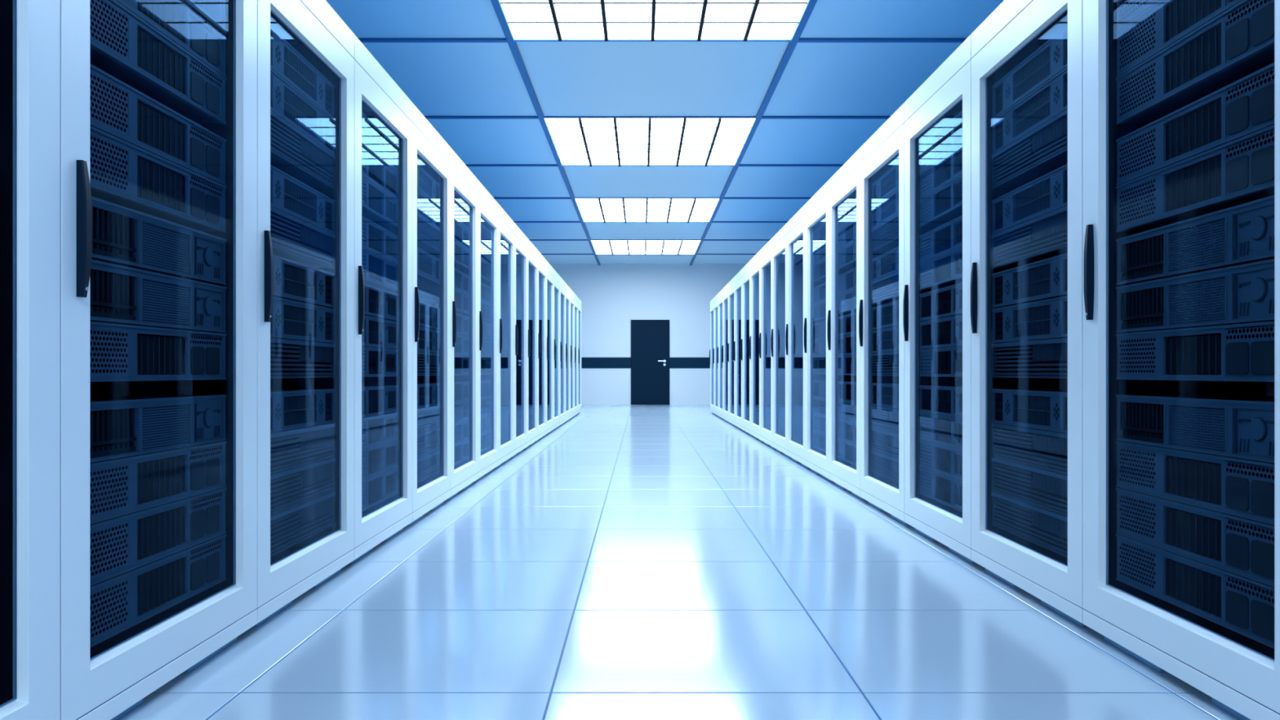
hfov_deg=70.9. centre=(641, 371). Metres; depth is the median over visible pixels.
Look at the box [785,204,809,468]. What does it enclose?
tall cabinet
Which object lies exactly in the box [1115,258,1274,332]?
server
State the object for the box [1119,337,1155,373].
vent grille
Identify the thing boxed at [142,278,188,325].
grille
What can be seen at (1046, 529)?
server
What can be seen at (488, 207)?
tall cabinet
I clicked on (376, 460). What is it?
server
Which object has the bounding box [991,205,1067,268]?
server
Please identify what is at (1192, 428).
grille
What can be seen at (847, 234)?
server
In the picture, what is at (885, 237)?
server
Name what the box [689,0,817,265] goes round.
trim
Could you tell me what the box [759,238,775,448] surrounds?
tall cabinet
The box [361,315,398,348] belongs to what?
server
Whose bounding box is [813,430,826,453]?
server
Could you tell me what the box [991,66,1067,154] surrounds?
server
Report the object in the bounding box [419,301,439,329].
server
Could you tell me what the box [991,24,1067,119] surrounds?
server
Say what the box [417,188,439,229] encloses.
server
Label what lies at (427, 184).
server
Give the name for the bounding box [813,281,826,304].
server
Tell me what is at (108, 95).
vent grille
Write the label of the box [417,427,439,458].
server
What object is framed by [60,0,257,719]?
tall cabinet
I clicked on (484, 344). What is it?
grille
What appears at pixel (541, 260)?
tall cabinet
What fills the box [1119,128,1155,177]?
vent grille
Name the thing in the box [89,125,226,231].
server
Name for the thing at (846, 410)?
server
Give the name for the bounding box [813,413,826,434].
server
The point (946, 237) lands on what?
server
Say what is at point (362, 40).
trim
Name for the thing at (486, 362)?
server
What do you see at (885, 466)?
server
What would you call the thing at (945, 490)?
server
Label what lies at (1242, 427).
server
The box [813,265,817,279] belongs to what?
vent grille
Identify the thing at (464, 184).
tall cabinet
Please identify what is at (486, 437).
server
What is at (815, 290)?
vent grille
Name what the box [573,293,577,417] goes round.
tall cabinet
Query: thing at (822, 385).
grille
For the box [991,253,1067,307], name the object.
server
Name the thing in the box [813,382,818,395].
vent
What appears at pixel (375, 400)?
server
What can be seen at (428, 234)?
server
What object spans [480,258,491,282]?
server
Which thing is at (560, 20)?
recessed light
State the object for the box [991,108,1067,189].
server
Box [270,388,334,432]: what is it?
server
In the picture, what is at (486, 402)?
server
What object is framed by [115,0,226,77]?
server
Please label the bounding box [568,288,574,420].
tall cabinet
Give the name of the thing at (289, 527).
server
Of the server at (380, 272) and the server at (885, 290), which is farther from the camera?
the server at (885, 290)
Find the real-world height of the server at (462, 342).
0.129 m
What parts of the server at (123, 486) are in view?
fan panel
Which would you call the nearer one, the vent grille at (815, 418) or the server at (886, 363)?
the server at (886, 363)
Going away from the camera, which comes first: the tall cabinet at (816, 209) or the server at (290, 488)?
the server at (290, 488)
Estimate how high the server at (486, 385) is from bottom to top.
0.129 m
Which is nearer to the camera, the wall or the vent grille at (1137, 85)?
the vent grille at (1137, 85)
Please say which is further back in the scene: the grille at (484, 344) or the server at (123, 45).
the grille at (484, 344)
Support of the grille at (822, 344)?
attached to the server at (819, 346)
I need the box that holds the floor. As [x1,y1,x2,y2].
[117,404,1241,719]
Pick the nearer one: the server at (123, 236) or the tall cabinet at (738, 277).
the server at (123, 236)
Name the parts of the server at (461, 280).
panel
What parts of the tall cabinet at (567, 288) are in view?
handle, glass pane, panel, door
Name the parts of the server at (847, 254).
rib panel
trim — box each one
[358,38,966,254]
[490,0,599,265]
[581,357,631,368]
[669,357,710,368]
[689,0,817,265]
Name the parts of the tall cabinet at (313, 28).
handle, panel, rack rail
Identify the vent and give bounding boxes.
[89,268,136,320]
[89,408,136,458]
[92,205,136,262]
[813,324,818,339]
[813,342,818,356]
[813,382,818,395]
[1120,234,1163,281]
[1120,286,1163,329]
[1120,401,1163,443]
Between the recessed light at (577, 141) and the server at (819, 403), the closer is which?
the server at (819, 403)
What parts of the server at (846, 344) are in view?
rib panel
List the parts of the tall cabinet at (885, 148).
handle, rack rail, panel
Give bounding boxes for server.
[89,0,226,124]
[89,63,226,185]
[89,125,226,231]
[89,259,226,332]
[89,321,226,382]
[89,395,226,462]
[89,441,226,524]
[89,487,226,586]
[89,533,226,648]
[91,195,226,284]
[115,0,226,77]
[187,0,226,31]
[270,26,334,119]
[270,68,334,154]
[270,109,335,189]
[270,164,334,234]
[270,205,335,268]
[270,296,334,342]
[270,337,335,378]
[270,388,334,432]
[270,422,335,474]
[270,457,335,515]
[270,491,335,557]
[272,253,334,307]
[361,111,398,172]
[361,142,398,199]
[361,174,398,226]
[361,215,398,262]
[361,247,398,289]
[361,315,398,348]
[361,346,398,377]
[361,385,398,417]
[361,412,398,448]
[361,440,398,480]
[361,466,398,511]
[364,283,398,320]
[417,163,439,206]
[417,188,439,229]
[417,213,439,251]
[417,246,439,281]
[417,271,439,304]
[417,326,439,352]
[417,351,439,376]
[417,382,439,408]
[417,405,439,433]
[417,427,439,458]
[417,450,439,484]
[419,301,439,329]
[453,197,469,231]
[453,218,469,249]
[453,240,469,269]
[453,266,469,294]
[453,288,469,314]
[453,333,469,355]
[453,355,469,375]
[453,381,469,402]
[453,400,469,423]
[453,419,469,444]
[453,439,469,465]
[456,312,469,336]
[480,222,491,248]
[480,240,491,265]
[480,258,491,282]
[480,282,491,304]
[480,300,491,321]
[480,339,491,357]
[480,357,491,374]
[480,380,491,398]
[480,396,491,416]
[480,413,491,434]
[480,430,491,452]
[482,321,491,340]
[813,222,826,248]
[813,240,826,265]
[813,257,826,282]
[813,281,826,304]
[813,299,826,321]
[813,320,826,340]
[813,338,826,357]
[813,357,826,374]
[813,380,826,398]
[813,396,826,416]
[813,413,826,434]
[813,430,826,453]
[837,196,856,230]
[837,217,856,249]
[837,239,856,269]
[837,266,856,294]
[837,288,856,314]
[837,311,856,336]
[837,333,856,355]
[837,355,856,375]
[837,381,856,403]
[837,400,856,423]
[837,419,856,444]
[837,439,856,466]
[871,162,898,206]
[871,187,898,229]
[871,213,898,251]
[871,246,898,281]
[871,271,898,304]
[871,300,898,329]
[871,325,898,352]
[871,351,898,376]
[871,382,898,408]
[871,405,898,434]
[871,427,898,458]
[871,450,898,484]
[919,110,962,172]
[919,142,962,199]
[919,173,962,226]
[919,215,962,262]
[919,246,962,289]
[919,282,962,320]
[919,314,962,348]
[919,346,962,377]
[919,385,962,417]
[919,412,962,449]
[919,440,962,480]
[919,466,962,512]
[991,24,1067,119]
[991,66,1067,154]
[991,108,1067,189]
[991,163,1067,234]
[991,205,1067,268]
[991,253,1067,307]
[991,295,1067,342]
[991,337,1067,378]
[991,388,1067,433]
[991,422,1067,475]
[991,457,1067,516]
[991,491,1067,558]
[1115,0,1159,31]
[1115,0,1242,77]
[1115,0,1274,124]
[1115,62,1274,185]
[1115,124,1274,231]
[1115,195,1274,284]
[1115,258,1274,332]
[1115,320,1274,382]
[1115,395,1274,462]
[1115,441,1274,524]
[1115,487,1274,586]
[1115,533,1274,648]
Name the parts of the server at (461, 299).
panel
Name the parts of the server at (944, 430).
rib panel, panel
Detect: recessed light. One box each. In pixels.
[499,0,808,41]
[545,118,755,166]
[575,198,719,222]
[591,240,699,255]
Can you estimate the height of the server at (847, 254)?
0.129 m
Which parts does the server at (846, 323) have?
rib panel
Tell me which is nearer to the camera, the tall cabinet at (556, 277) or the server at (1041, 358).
the server at (1041, 358)
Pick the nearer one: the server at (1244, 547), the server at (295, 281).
the server at (1244, 547)
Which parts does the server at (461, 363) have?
panel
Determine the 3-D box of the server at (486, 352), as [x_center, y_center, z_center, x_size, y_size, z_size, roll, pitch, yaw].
[-1.476,-0.176,6.710,0.603,0.129,0.672,0,0,0]
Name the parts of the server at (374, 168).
rib panel, panel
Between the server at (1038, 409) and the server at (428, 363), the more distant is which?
the server at (428, 363)
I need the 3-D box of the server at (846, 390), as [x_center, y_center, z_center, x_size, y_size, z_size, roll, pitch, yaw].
[1.645,0.129,5.809,0.603,0.129,0.672,0,0,0]
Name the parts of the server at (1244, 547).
fan panel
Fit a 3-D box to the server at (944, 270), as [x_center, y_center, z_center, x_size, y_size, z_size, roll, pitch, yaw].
[1.645,-0.461,4.010,0.603,0.129,0.672,0,0,0]
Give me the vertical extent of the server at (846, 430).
0.129 m
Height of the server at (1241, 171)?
0.129 m
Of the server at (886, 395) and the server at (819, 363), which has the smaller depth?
the server at (886, 395)
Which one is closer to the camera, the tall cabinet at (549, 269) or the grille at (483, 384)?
the grille at (483, 384)
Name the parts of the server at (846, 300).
rib panel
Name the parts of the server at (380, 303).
panel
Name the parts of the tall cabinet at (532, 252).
handle, rack rail, panel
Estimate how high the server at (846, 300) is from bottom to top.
0.129 m
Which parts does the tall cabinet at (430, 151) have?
handle, panel, rack rail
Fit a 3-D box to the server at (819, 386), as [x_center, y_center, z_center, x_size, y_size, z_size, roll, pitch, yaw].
[1.645,0.129,6.710,0.603,0.129,0.672,0,0,0]
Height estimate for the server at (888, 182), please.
0.129 m
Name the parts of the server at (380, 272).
rib panel, panel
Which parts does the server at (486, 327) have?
moulded panel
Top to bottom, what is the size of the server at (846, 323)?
0.129 m
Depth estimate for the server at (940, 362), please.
4.04 m
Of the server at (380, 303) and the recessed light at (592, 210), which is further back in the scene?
the recessed light at (592, 210)
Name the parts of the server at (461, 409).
panel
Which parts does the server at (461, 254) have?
panel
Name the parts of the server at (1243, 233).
moulded panel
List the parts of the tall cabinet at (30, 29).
rack rail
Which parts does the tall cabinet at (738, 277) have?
handle, panel, door, rack rail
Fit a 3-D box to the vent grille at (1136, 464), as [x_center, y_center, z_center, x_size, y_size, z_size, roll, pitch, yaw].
[1.351,0.261,2.445,0.009,0.095,0.180,0,0,0]
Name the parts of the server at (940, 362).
rib panel, panel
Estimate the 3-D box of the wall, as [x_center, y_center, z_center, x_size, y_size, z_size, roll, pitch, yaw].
[0.085,-0.825,21.255,6.970,3.437,0.150,0,0,0]
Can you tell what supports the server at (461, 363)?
in the tall cabinet at (464, 184)
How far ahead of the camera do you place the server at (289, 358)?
3.12 m
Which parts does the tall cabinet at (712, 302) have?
panel, door, glass pane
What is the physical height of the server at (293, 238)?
0.129 m
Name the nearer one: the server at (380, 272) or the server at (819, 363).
the server at (380, 272)
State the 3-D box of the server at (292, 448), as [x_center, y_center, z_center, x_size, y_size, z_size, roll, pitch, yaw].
[-1.475,0.261,3.110,0.604,0.129,0.672,0,0,0]
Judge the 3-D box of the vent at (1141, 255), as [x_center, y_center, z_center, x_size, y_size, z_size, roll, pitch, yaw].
[1.353,-0.305,2.425,0.010,0.102,0.214,0,0,0]
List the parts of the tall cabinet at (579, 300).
handle, glass pane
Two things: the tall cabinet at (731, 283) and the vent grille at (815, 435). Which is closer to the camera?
the vent grille at (815, 435)
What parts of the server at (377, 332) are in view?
rib panel, panel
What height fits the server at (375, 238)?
0.129 m
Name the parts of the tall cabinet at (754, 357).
handle, panel, door, rack rail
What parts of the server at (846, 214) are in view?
rib panel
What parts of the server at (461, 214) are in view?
panel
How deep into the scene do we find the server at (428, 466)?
4.97 m
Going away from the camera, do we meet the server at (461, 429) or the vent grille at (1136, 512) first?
the vent grille at (1136, 512)
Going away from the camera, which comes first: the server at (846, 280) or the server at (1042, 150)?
the server at (1042, 150)
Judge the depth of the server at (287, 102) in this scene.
3.11 m
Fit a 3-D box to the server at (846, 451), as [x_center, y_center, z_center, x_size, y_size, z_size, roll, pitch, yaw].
[1.645,0.523,5.809,0.603,0.129,0.672,0,0,0]
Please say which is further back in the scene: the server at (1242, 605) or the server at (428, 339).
the server at (428, 339)
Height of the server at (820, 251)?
0.129 m
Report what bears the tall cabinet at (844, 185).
on the floor
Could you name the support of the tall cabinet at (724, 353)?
on the floor
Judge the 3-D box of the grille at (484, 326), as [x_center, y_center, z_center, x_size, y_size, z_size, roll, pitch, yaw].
[-1.185,-0.305,6.734,0.009,0.104,0.226,0,0,0]
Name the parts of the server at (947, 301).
rib panel, panel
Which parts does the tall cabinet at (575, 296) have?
glass pane, door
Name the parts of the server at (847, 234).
rib panel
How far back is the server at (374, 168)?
4.05 m
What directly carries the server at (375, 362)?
in the tall cabinet at (377, 95)
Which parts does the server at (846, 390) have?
rib panel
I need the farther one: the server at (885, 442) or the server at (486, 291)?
the server at (486, 291)
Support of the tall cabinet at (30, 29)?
on the floor
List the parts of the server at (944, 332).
rib panel, panel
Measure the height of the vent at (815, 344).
0.102 m
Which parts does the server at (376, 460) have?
rib panel, panel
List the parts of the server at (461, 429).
panel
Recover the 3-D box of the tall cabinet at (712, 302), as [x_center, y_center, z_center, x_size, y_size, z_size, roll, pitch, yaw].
[1.794,-0.281,16.610,1.020,2.111,0.900,0,0,0]
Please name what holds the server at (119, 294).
in the tall cabinet at (107, 680)
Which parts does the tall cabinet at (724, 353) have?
panel, door, rack rail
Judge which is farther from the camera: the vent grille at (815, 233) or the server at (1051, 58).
the vent grille at (815, 233)
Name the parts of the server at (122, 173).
fan panel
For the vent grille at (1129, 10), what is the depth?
2.47 m
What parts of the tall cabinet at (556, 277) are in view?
rack rail, handle, panel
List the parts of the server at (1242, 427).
moulded panel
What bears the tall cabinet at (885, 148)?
on the floor
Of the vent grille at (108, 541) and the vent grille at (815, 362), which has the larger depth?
the vent grille at (815, 362)
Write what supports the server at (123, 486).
in the tall cabinet at (107, 680)
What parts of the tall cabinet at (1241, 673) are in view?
handle, rack rail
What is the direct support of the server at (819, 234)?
in the tall cabinet at (816, 209)
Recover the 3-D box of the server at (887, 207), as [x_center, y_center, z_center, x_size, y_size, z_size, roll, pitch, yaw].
[1.645,-0.897,4.910,0.603,0.129,0.672,0,0,0]
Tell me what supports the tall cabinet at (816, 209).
on the floor
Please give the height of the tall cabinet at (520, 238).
2.111 m
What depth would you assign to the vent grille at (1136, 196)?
2.44 m
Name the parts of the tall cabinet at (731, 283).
handle, panel, door, rack rail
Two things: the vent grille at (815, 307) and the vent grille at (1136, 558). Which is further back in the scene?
the vent grille at (815, 307)
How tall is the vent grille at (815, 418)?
0.095 m
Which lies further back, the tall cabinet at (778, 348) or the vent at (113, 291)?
the tall cabinet at (778, 348)
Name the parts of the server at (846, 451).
rib panel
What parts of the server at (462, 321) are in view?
panel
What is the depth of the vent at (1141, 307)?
2.43 m
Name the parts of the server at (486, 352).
moulded panel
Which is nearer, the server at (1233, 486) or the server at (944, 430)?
the server at (1233, 486)
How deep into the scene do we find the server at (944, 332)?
4.04 m
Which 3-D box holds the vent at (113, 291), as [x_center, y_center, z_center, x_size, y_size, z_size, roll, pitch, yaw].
[-1.184,-0.171,1.994,0.010,0.102,0.214,0,0,0]
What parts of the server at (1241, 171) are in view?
fan panel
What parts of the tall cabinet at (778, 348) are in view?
handle, panel, door, rack rail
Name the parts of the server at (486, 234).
fan panel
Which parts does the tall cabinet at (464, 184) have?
handle, panel, rack rail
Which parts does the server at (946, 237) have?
rib panel, panel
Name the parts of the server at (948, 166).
rib panel, panel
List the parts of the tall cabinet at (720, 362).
panel, door, glass pane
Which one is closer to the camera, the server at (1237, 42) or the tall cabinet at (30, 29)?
the tall cabinet at (30, 29)
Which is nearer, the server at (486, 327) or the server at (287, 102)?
the server at (287, 102)
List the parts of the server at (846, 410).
rib panel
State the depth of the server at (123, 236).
2.18 m
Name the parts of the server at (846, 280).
rib panel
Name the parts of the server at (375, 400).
rib panel, panel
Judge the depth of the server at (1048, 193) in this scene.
3.11 m
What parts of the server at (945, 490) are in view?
rib panel, panel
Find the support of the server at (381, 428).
in the tall cabinet at (377, 95)
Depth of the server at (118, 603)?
2.17 m
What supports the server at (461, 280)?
in the tall cabinet at (464, 184)
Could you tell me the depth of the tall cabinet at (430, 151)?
5.21 m
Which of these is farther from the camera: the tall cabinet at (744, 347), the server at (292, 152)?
the tall cabinet at (744, 347)
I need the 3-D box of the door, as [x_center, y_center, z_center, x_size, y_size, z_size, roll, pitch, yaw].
[0.209,-0.230,21.131,0.914,1.999,0.098,0,0,0]
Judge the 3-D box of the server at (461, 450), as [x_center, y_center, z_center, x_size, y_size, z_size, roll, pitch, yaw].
[-1.476,0.523,5.809,0.603,0.129,0.672,0,0,0]
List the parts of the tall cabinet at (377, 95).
handle, panel, rack rail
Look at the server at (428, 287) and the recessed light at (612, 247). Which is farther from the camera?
the recessed light at (612, 247)
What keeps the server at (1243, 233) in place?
in the tall cabinet at (1241, 673)
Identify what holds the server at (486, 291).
in the tall cabinet at (488, 207)
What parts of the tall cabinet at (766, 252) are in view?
handle, panel, door, rack rail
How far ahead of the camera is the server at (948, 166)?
4.04 m
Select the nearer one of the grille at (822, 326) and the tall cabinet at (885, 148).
the tall cabinet at (885, 148)
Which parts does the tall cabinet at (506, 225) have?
handle, rack rail, panel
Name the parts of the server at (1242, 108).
fan panel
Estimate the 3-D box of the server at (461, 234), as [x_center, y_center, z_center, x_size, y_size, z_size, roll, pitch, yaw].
[-1.476,-0.897,5.809,0.603,0.129,0.672,0,0,0]
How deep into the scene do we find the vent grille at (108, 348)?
1.99 m
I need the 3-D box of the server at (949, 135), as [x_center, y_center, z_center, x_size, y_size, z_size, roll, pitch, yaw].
[1.645,-1.030,4.010,0.603,0.129,0.672,0,0,0]
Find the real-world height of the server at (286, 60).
0.129 m
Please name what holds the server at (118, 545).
in the tall cabinet at (107, 680)
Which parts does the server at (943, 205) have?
rib panel, panel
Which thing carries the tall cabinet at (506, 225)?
on the floor
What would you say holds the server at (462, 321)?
in the tall cabinet at (464, 184)
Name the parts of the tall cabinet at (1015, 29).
handle, rack rail, panel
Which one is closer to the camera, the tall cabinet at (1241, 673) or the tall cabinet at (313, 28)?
the tall cabinet at (1241, 673)
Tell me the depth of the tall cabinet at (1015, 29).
3.21 m
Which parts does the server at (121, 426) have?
moulded panel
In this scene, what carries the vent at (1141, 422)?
attached to the server at (1242, 427)
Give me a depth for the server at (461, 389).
5.91 m
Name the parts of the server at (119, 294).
moulded panel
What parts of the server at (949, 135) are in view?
rib panel, panel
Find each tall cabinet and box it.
[0,0,60,719]
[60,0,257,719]
[253,0,354,626]
[348,34,412,564]
[407,102,450,525]
[445,147,478,500]
[474,180,498,481]
[494,204,514,468]
[511,222,527,457]
[524,238,537,448]
[534,250,546,442]
[544,260,553,435]
[551,269,559,431]
[558,276,565,426]
[563,283,570,423]
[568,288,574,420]
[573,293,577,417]
[577,297,581,414]
[709,297,715,414]
[712,293,719,417]
[717,288,724,420]
[721,283,730,423]
[727,276,737,426]
[733,269,744,431]
[740,261,752,435]
[749,250,764,442]
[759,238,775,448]
[770,222,791,457]
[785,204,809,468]
[804,180,832,481]
[826,147,866,500]
[858,102,910,525]
[902,34,977,564]
[970,0,1087,626]
[1082,0,1279,719]
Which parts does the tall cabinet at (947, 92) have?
handle, rack rail, panel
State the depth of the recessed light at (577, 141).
9.83 m
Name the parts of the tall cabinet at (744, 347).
handle, panel, door, rack rail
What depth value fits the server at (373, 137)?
4.05 m
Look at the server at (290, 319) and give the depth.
3.12 m
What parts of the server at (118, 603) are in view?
fan panel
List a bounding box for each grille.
[89,0,128,58]
[89,72,128,133]
[89,134,128,191]
[89,329,128,373]
[89,465,128,515]
[89,522,128,577]
[89,579,128,639]
[142,221,188,274]
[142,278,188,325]
[142,404,188,450]
[481,342,486,355]
[481,382,486,396]
[482,324,486,338]
[813,231,817,245]
[813,248,817,262]
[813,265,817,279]
[813,288,817,302]
[813,305,817,319]
[813,360,817,372]
[813,399,817,412]
[813,416,817,429]
[813,433,817,446]
[819,323,825,337]
[819,342,825,355]
[819,382,825,397]
[1119,0,1150,22]
[1119,12,1155,70]
[1119,62,1155,116]
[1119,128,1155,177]
[1119,178,1155,225]
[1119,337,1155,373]
[1119,447,1155,488]
[1119,494,1155,539]
[1119,541,1155,589]
[1168,217,1224,271]
[1168,275,1224,324]
[1168,404,1224,452]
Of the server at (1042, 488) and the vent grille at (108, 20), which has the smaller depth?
the vent grille at (108, 20)
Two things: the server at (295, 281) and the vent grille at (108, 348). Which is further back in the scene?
the server at (295, 281)
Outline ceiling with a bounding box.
[325,0,1004,263]
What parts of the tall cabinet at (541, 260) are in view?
handle, rack rail, panel, door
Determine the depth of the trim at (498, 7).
8.26 m
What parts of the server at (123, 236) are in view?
moulded panel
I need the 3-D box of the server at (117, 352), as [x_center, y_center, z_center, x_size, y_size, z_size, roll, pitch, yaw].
[-1.476,-0.043,2.209,0.603,0.129,0.672,0,0,0]
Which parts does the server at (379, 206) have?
rib panel, panel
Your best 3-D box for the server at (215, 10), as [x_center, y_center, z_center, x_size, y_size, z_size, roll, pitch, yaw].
[-1.476,-1.030,2.209,0.603,0.129,0.672,0,0,0]
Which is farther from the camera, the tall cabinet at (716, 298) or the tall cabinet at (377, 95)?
the tall cabinet at (716, 298)
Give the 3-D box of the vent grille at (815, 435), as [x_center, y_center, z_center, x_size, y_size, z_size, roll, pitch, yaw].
[1.351,0.523,6.944,0.009,0.095,0.180,0,0,0]
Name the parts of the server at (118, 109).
fan panel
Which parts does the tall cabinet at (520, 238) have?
handle, rack rail, panel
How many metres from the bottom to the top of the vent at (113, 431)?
0.102 m
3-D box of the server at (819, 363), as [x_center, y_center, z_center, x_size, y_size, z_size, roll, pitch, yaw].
[1.645,-0.043,6.710,0.603,0.129,0.672,0,0,0]
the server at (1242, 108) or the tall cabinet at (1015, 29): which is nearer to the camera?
the server at (1242, 108)
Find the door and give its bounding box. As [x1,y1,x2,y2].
[631,320,669,404]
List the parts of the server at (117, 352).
fan panel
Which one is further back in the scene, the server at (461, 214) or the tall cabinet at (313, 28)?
the server at (461, 214)
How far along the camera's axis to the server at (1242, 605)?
2.17 m
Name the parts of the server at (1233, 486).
fan panel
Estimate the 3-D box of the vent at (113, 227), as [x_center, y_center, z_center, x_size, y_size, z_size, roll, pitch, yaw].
[-1.184,-0.305,1.994,0.010,0.102,0.214,0,0,0]
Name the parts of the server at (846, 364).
rib panel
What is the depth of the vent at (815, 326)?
6.93 m
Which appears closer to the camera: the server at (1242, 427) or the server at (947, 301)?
the server at (1242, 427)
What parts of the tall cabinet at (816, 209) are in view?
handle, rack rail, panel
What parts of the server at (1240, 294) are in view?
moulded panel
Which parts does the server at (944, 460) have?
rib panel, panel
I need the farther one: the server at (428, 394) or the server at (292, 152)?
the server at (428, 394)
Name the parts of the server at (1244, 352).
fan panel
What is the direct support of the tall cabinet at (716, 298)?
on the floor
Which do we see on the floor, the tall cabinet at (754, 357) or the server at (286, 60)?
the tall cabinet at (754, 357)
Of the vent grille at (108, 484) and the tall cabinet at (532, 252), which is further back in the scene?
the tall cabinet at (532, 252)
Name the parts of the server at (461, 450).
panel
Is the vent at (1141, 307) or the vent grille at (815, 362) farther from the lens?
the vent grille at (815, 362)
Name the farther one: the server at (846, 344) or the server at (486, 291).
the server at (486, 291)
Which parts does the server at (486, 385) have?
moulded panel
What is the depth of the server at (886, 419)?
4.97 m
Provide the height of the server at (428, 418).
0.129 m
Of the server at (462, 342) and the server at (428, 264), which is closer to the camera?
the server at (428, 264)
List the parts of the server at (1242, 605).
fan panel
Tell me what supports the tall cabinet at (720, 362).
on the floor
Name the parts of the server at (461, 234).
panel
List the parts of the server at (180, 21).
fan panel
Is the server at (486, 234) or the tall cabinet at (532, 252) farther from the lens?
the tall cabinet at (532, 252)
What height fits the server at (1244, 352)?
0.129 m
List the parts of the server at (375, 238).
rib panel, panel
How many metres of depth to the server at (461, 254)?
5.91 m
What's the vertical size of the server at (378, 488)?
0.129 m
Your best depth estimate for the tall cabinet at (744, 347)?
11.58 m
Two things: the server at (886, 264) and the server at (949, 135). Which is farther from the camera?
the server at (886, 264)
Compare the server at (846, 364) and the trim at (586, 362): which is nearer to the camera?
the server at (846, 364)
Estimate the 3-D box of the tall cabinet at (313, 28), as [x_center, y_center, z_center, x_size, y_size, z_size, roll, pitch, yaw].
[-1.625,-0.281,3.110,1.020,2.111,0.900,0,0,0]
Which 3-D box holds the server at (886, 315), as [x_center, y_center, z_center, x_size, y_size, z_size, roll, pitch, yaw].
[1.645,-0.311,4.910,0.603,0.129,0.672,0,0,0]
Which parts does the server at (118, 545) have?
fan panel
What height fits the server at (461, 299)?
0.129 m
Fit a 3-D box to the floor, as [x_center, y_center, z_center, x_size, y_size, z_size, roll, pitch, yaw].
[0.085,0.834,8.440,6.670,0.120,25.480,0,0,0]
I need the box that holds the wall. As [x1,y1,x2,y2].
[549,263,746,404]
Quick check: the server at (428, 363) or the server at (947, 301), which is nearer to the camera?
the server at (947, 301)
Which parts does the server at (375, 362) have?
rib panel, panel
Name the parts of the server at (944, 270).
rib panel, panel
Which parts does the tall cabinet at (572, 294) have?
glass pane, panel, door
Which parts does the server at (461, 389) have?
panel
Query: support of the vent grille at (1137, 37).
attached to the server at (1166, 22)
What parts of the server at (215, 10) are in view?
fan panel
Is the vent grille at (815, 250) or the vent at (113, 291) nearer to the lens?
the vent at (113, 291)
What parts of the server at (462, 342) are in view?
panel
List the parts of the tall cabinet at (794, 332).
handle, panel, door, rack rail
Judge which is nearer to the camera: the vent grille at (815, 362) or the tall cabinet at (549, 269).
the vent grille at (815, 362)
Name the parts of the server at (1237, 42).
fan panel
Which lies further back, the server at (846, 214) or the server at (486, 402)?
the server at (486, 402)
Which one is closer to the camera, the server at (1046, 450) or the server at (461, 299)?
the server at (1046, 450)
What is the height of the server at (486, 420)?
0.129 m
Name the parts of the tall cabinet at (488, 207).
handle, rack rail, panel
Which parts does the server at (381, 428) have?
rib panel, panel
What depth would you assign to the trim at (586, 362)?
21.17 m
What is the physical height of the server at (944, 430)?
0.129 m
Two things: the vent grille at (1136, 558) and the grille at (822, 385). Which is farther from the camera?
the grille at (822, 385)
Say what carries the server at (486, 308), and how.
in the tall cabinet at (488, 207)
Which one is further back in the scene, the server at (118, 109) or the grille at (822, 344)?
the grille at (822, 344)
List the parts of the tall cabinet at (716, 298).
panel, door, glass pane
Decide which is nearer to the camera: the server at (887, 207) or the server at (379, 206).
the server at (379, 206)
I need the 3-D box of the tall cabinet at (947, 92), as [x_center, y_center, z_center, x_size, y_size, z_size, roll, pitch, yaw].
[1.794,-0.281,4.010,1.020,2.111,0.900,0,0,0]
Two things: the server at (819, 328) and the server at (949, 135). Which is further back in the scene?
the server at (819, 328)
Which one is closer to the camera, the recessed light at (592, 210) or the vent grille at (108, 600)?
the vent grille at (108, 600)
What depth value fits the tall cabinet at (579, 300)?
16.74 m
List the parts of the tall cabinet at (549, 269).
handle, rack rail, panel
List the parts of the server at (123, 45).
fan panel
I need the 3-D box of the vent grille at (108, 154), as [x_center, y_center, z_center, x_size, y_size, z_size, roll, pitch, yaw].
[-1.183,-0.461,1.974,0.009,0.095,0.180,0,0,0]
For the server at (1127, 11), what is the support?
in the tall cabinet at (1241, 673)
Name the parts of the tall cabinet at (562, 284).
handle, glass pane, panel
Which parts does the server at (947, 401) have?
rib panel, panel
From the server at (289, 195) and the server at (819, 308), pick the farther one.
the server at (819, 308)
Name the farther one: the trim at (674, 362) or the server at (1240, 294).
the trim at (674, 362)
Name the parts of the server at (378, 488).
rib panel, panel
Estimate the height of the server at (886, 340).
0.129 m
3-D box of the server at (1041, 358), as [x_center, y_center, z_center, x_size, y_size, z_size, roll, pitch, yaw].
[1.644,-0.043,3.110,0.604,0.129,0.672,0,0,0]
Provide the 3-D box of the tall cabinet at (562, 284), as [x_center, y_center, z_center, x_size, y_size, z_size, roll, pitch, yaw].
[-1.625,-0.281,13.009,1.020,2.111,0.900,0,0,0]
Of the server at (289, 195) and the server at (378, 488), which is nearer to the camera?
the server at (289, 195)
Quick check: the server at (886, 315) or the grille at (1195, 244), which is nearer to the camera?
the grille at (1195, 244)
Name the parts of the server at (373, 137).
rib panel, panel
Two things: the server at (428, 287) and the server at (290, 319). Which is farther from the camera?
the server at (428, 287)
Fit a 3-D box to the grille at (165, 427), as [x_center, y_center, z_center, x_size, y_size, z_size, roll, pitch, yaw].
[-1.185,0.135,2.233,0.009,0.104,0.226,0,0,0]
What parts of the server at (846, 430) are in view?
rib panel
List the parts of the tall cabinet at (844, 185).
handle, rack rail, panel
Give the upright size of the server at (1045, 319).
0.129 m
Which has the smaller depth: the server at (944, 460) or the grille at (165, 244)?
the grille at (165, 244)
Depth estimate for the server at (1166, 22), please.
2.33 m

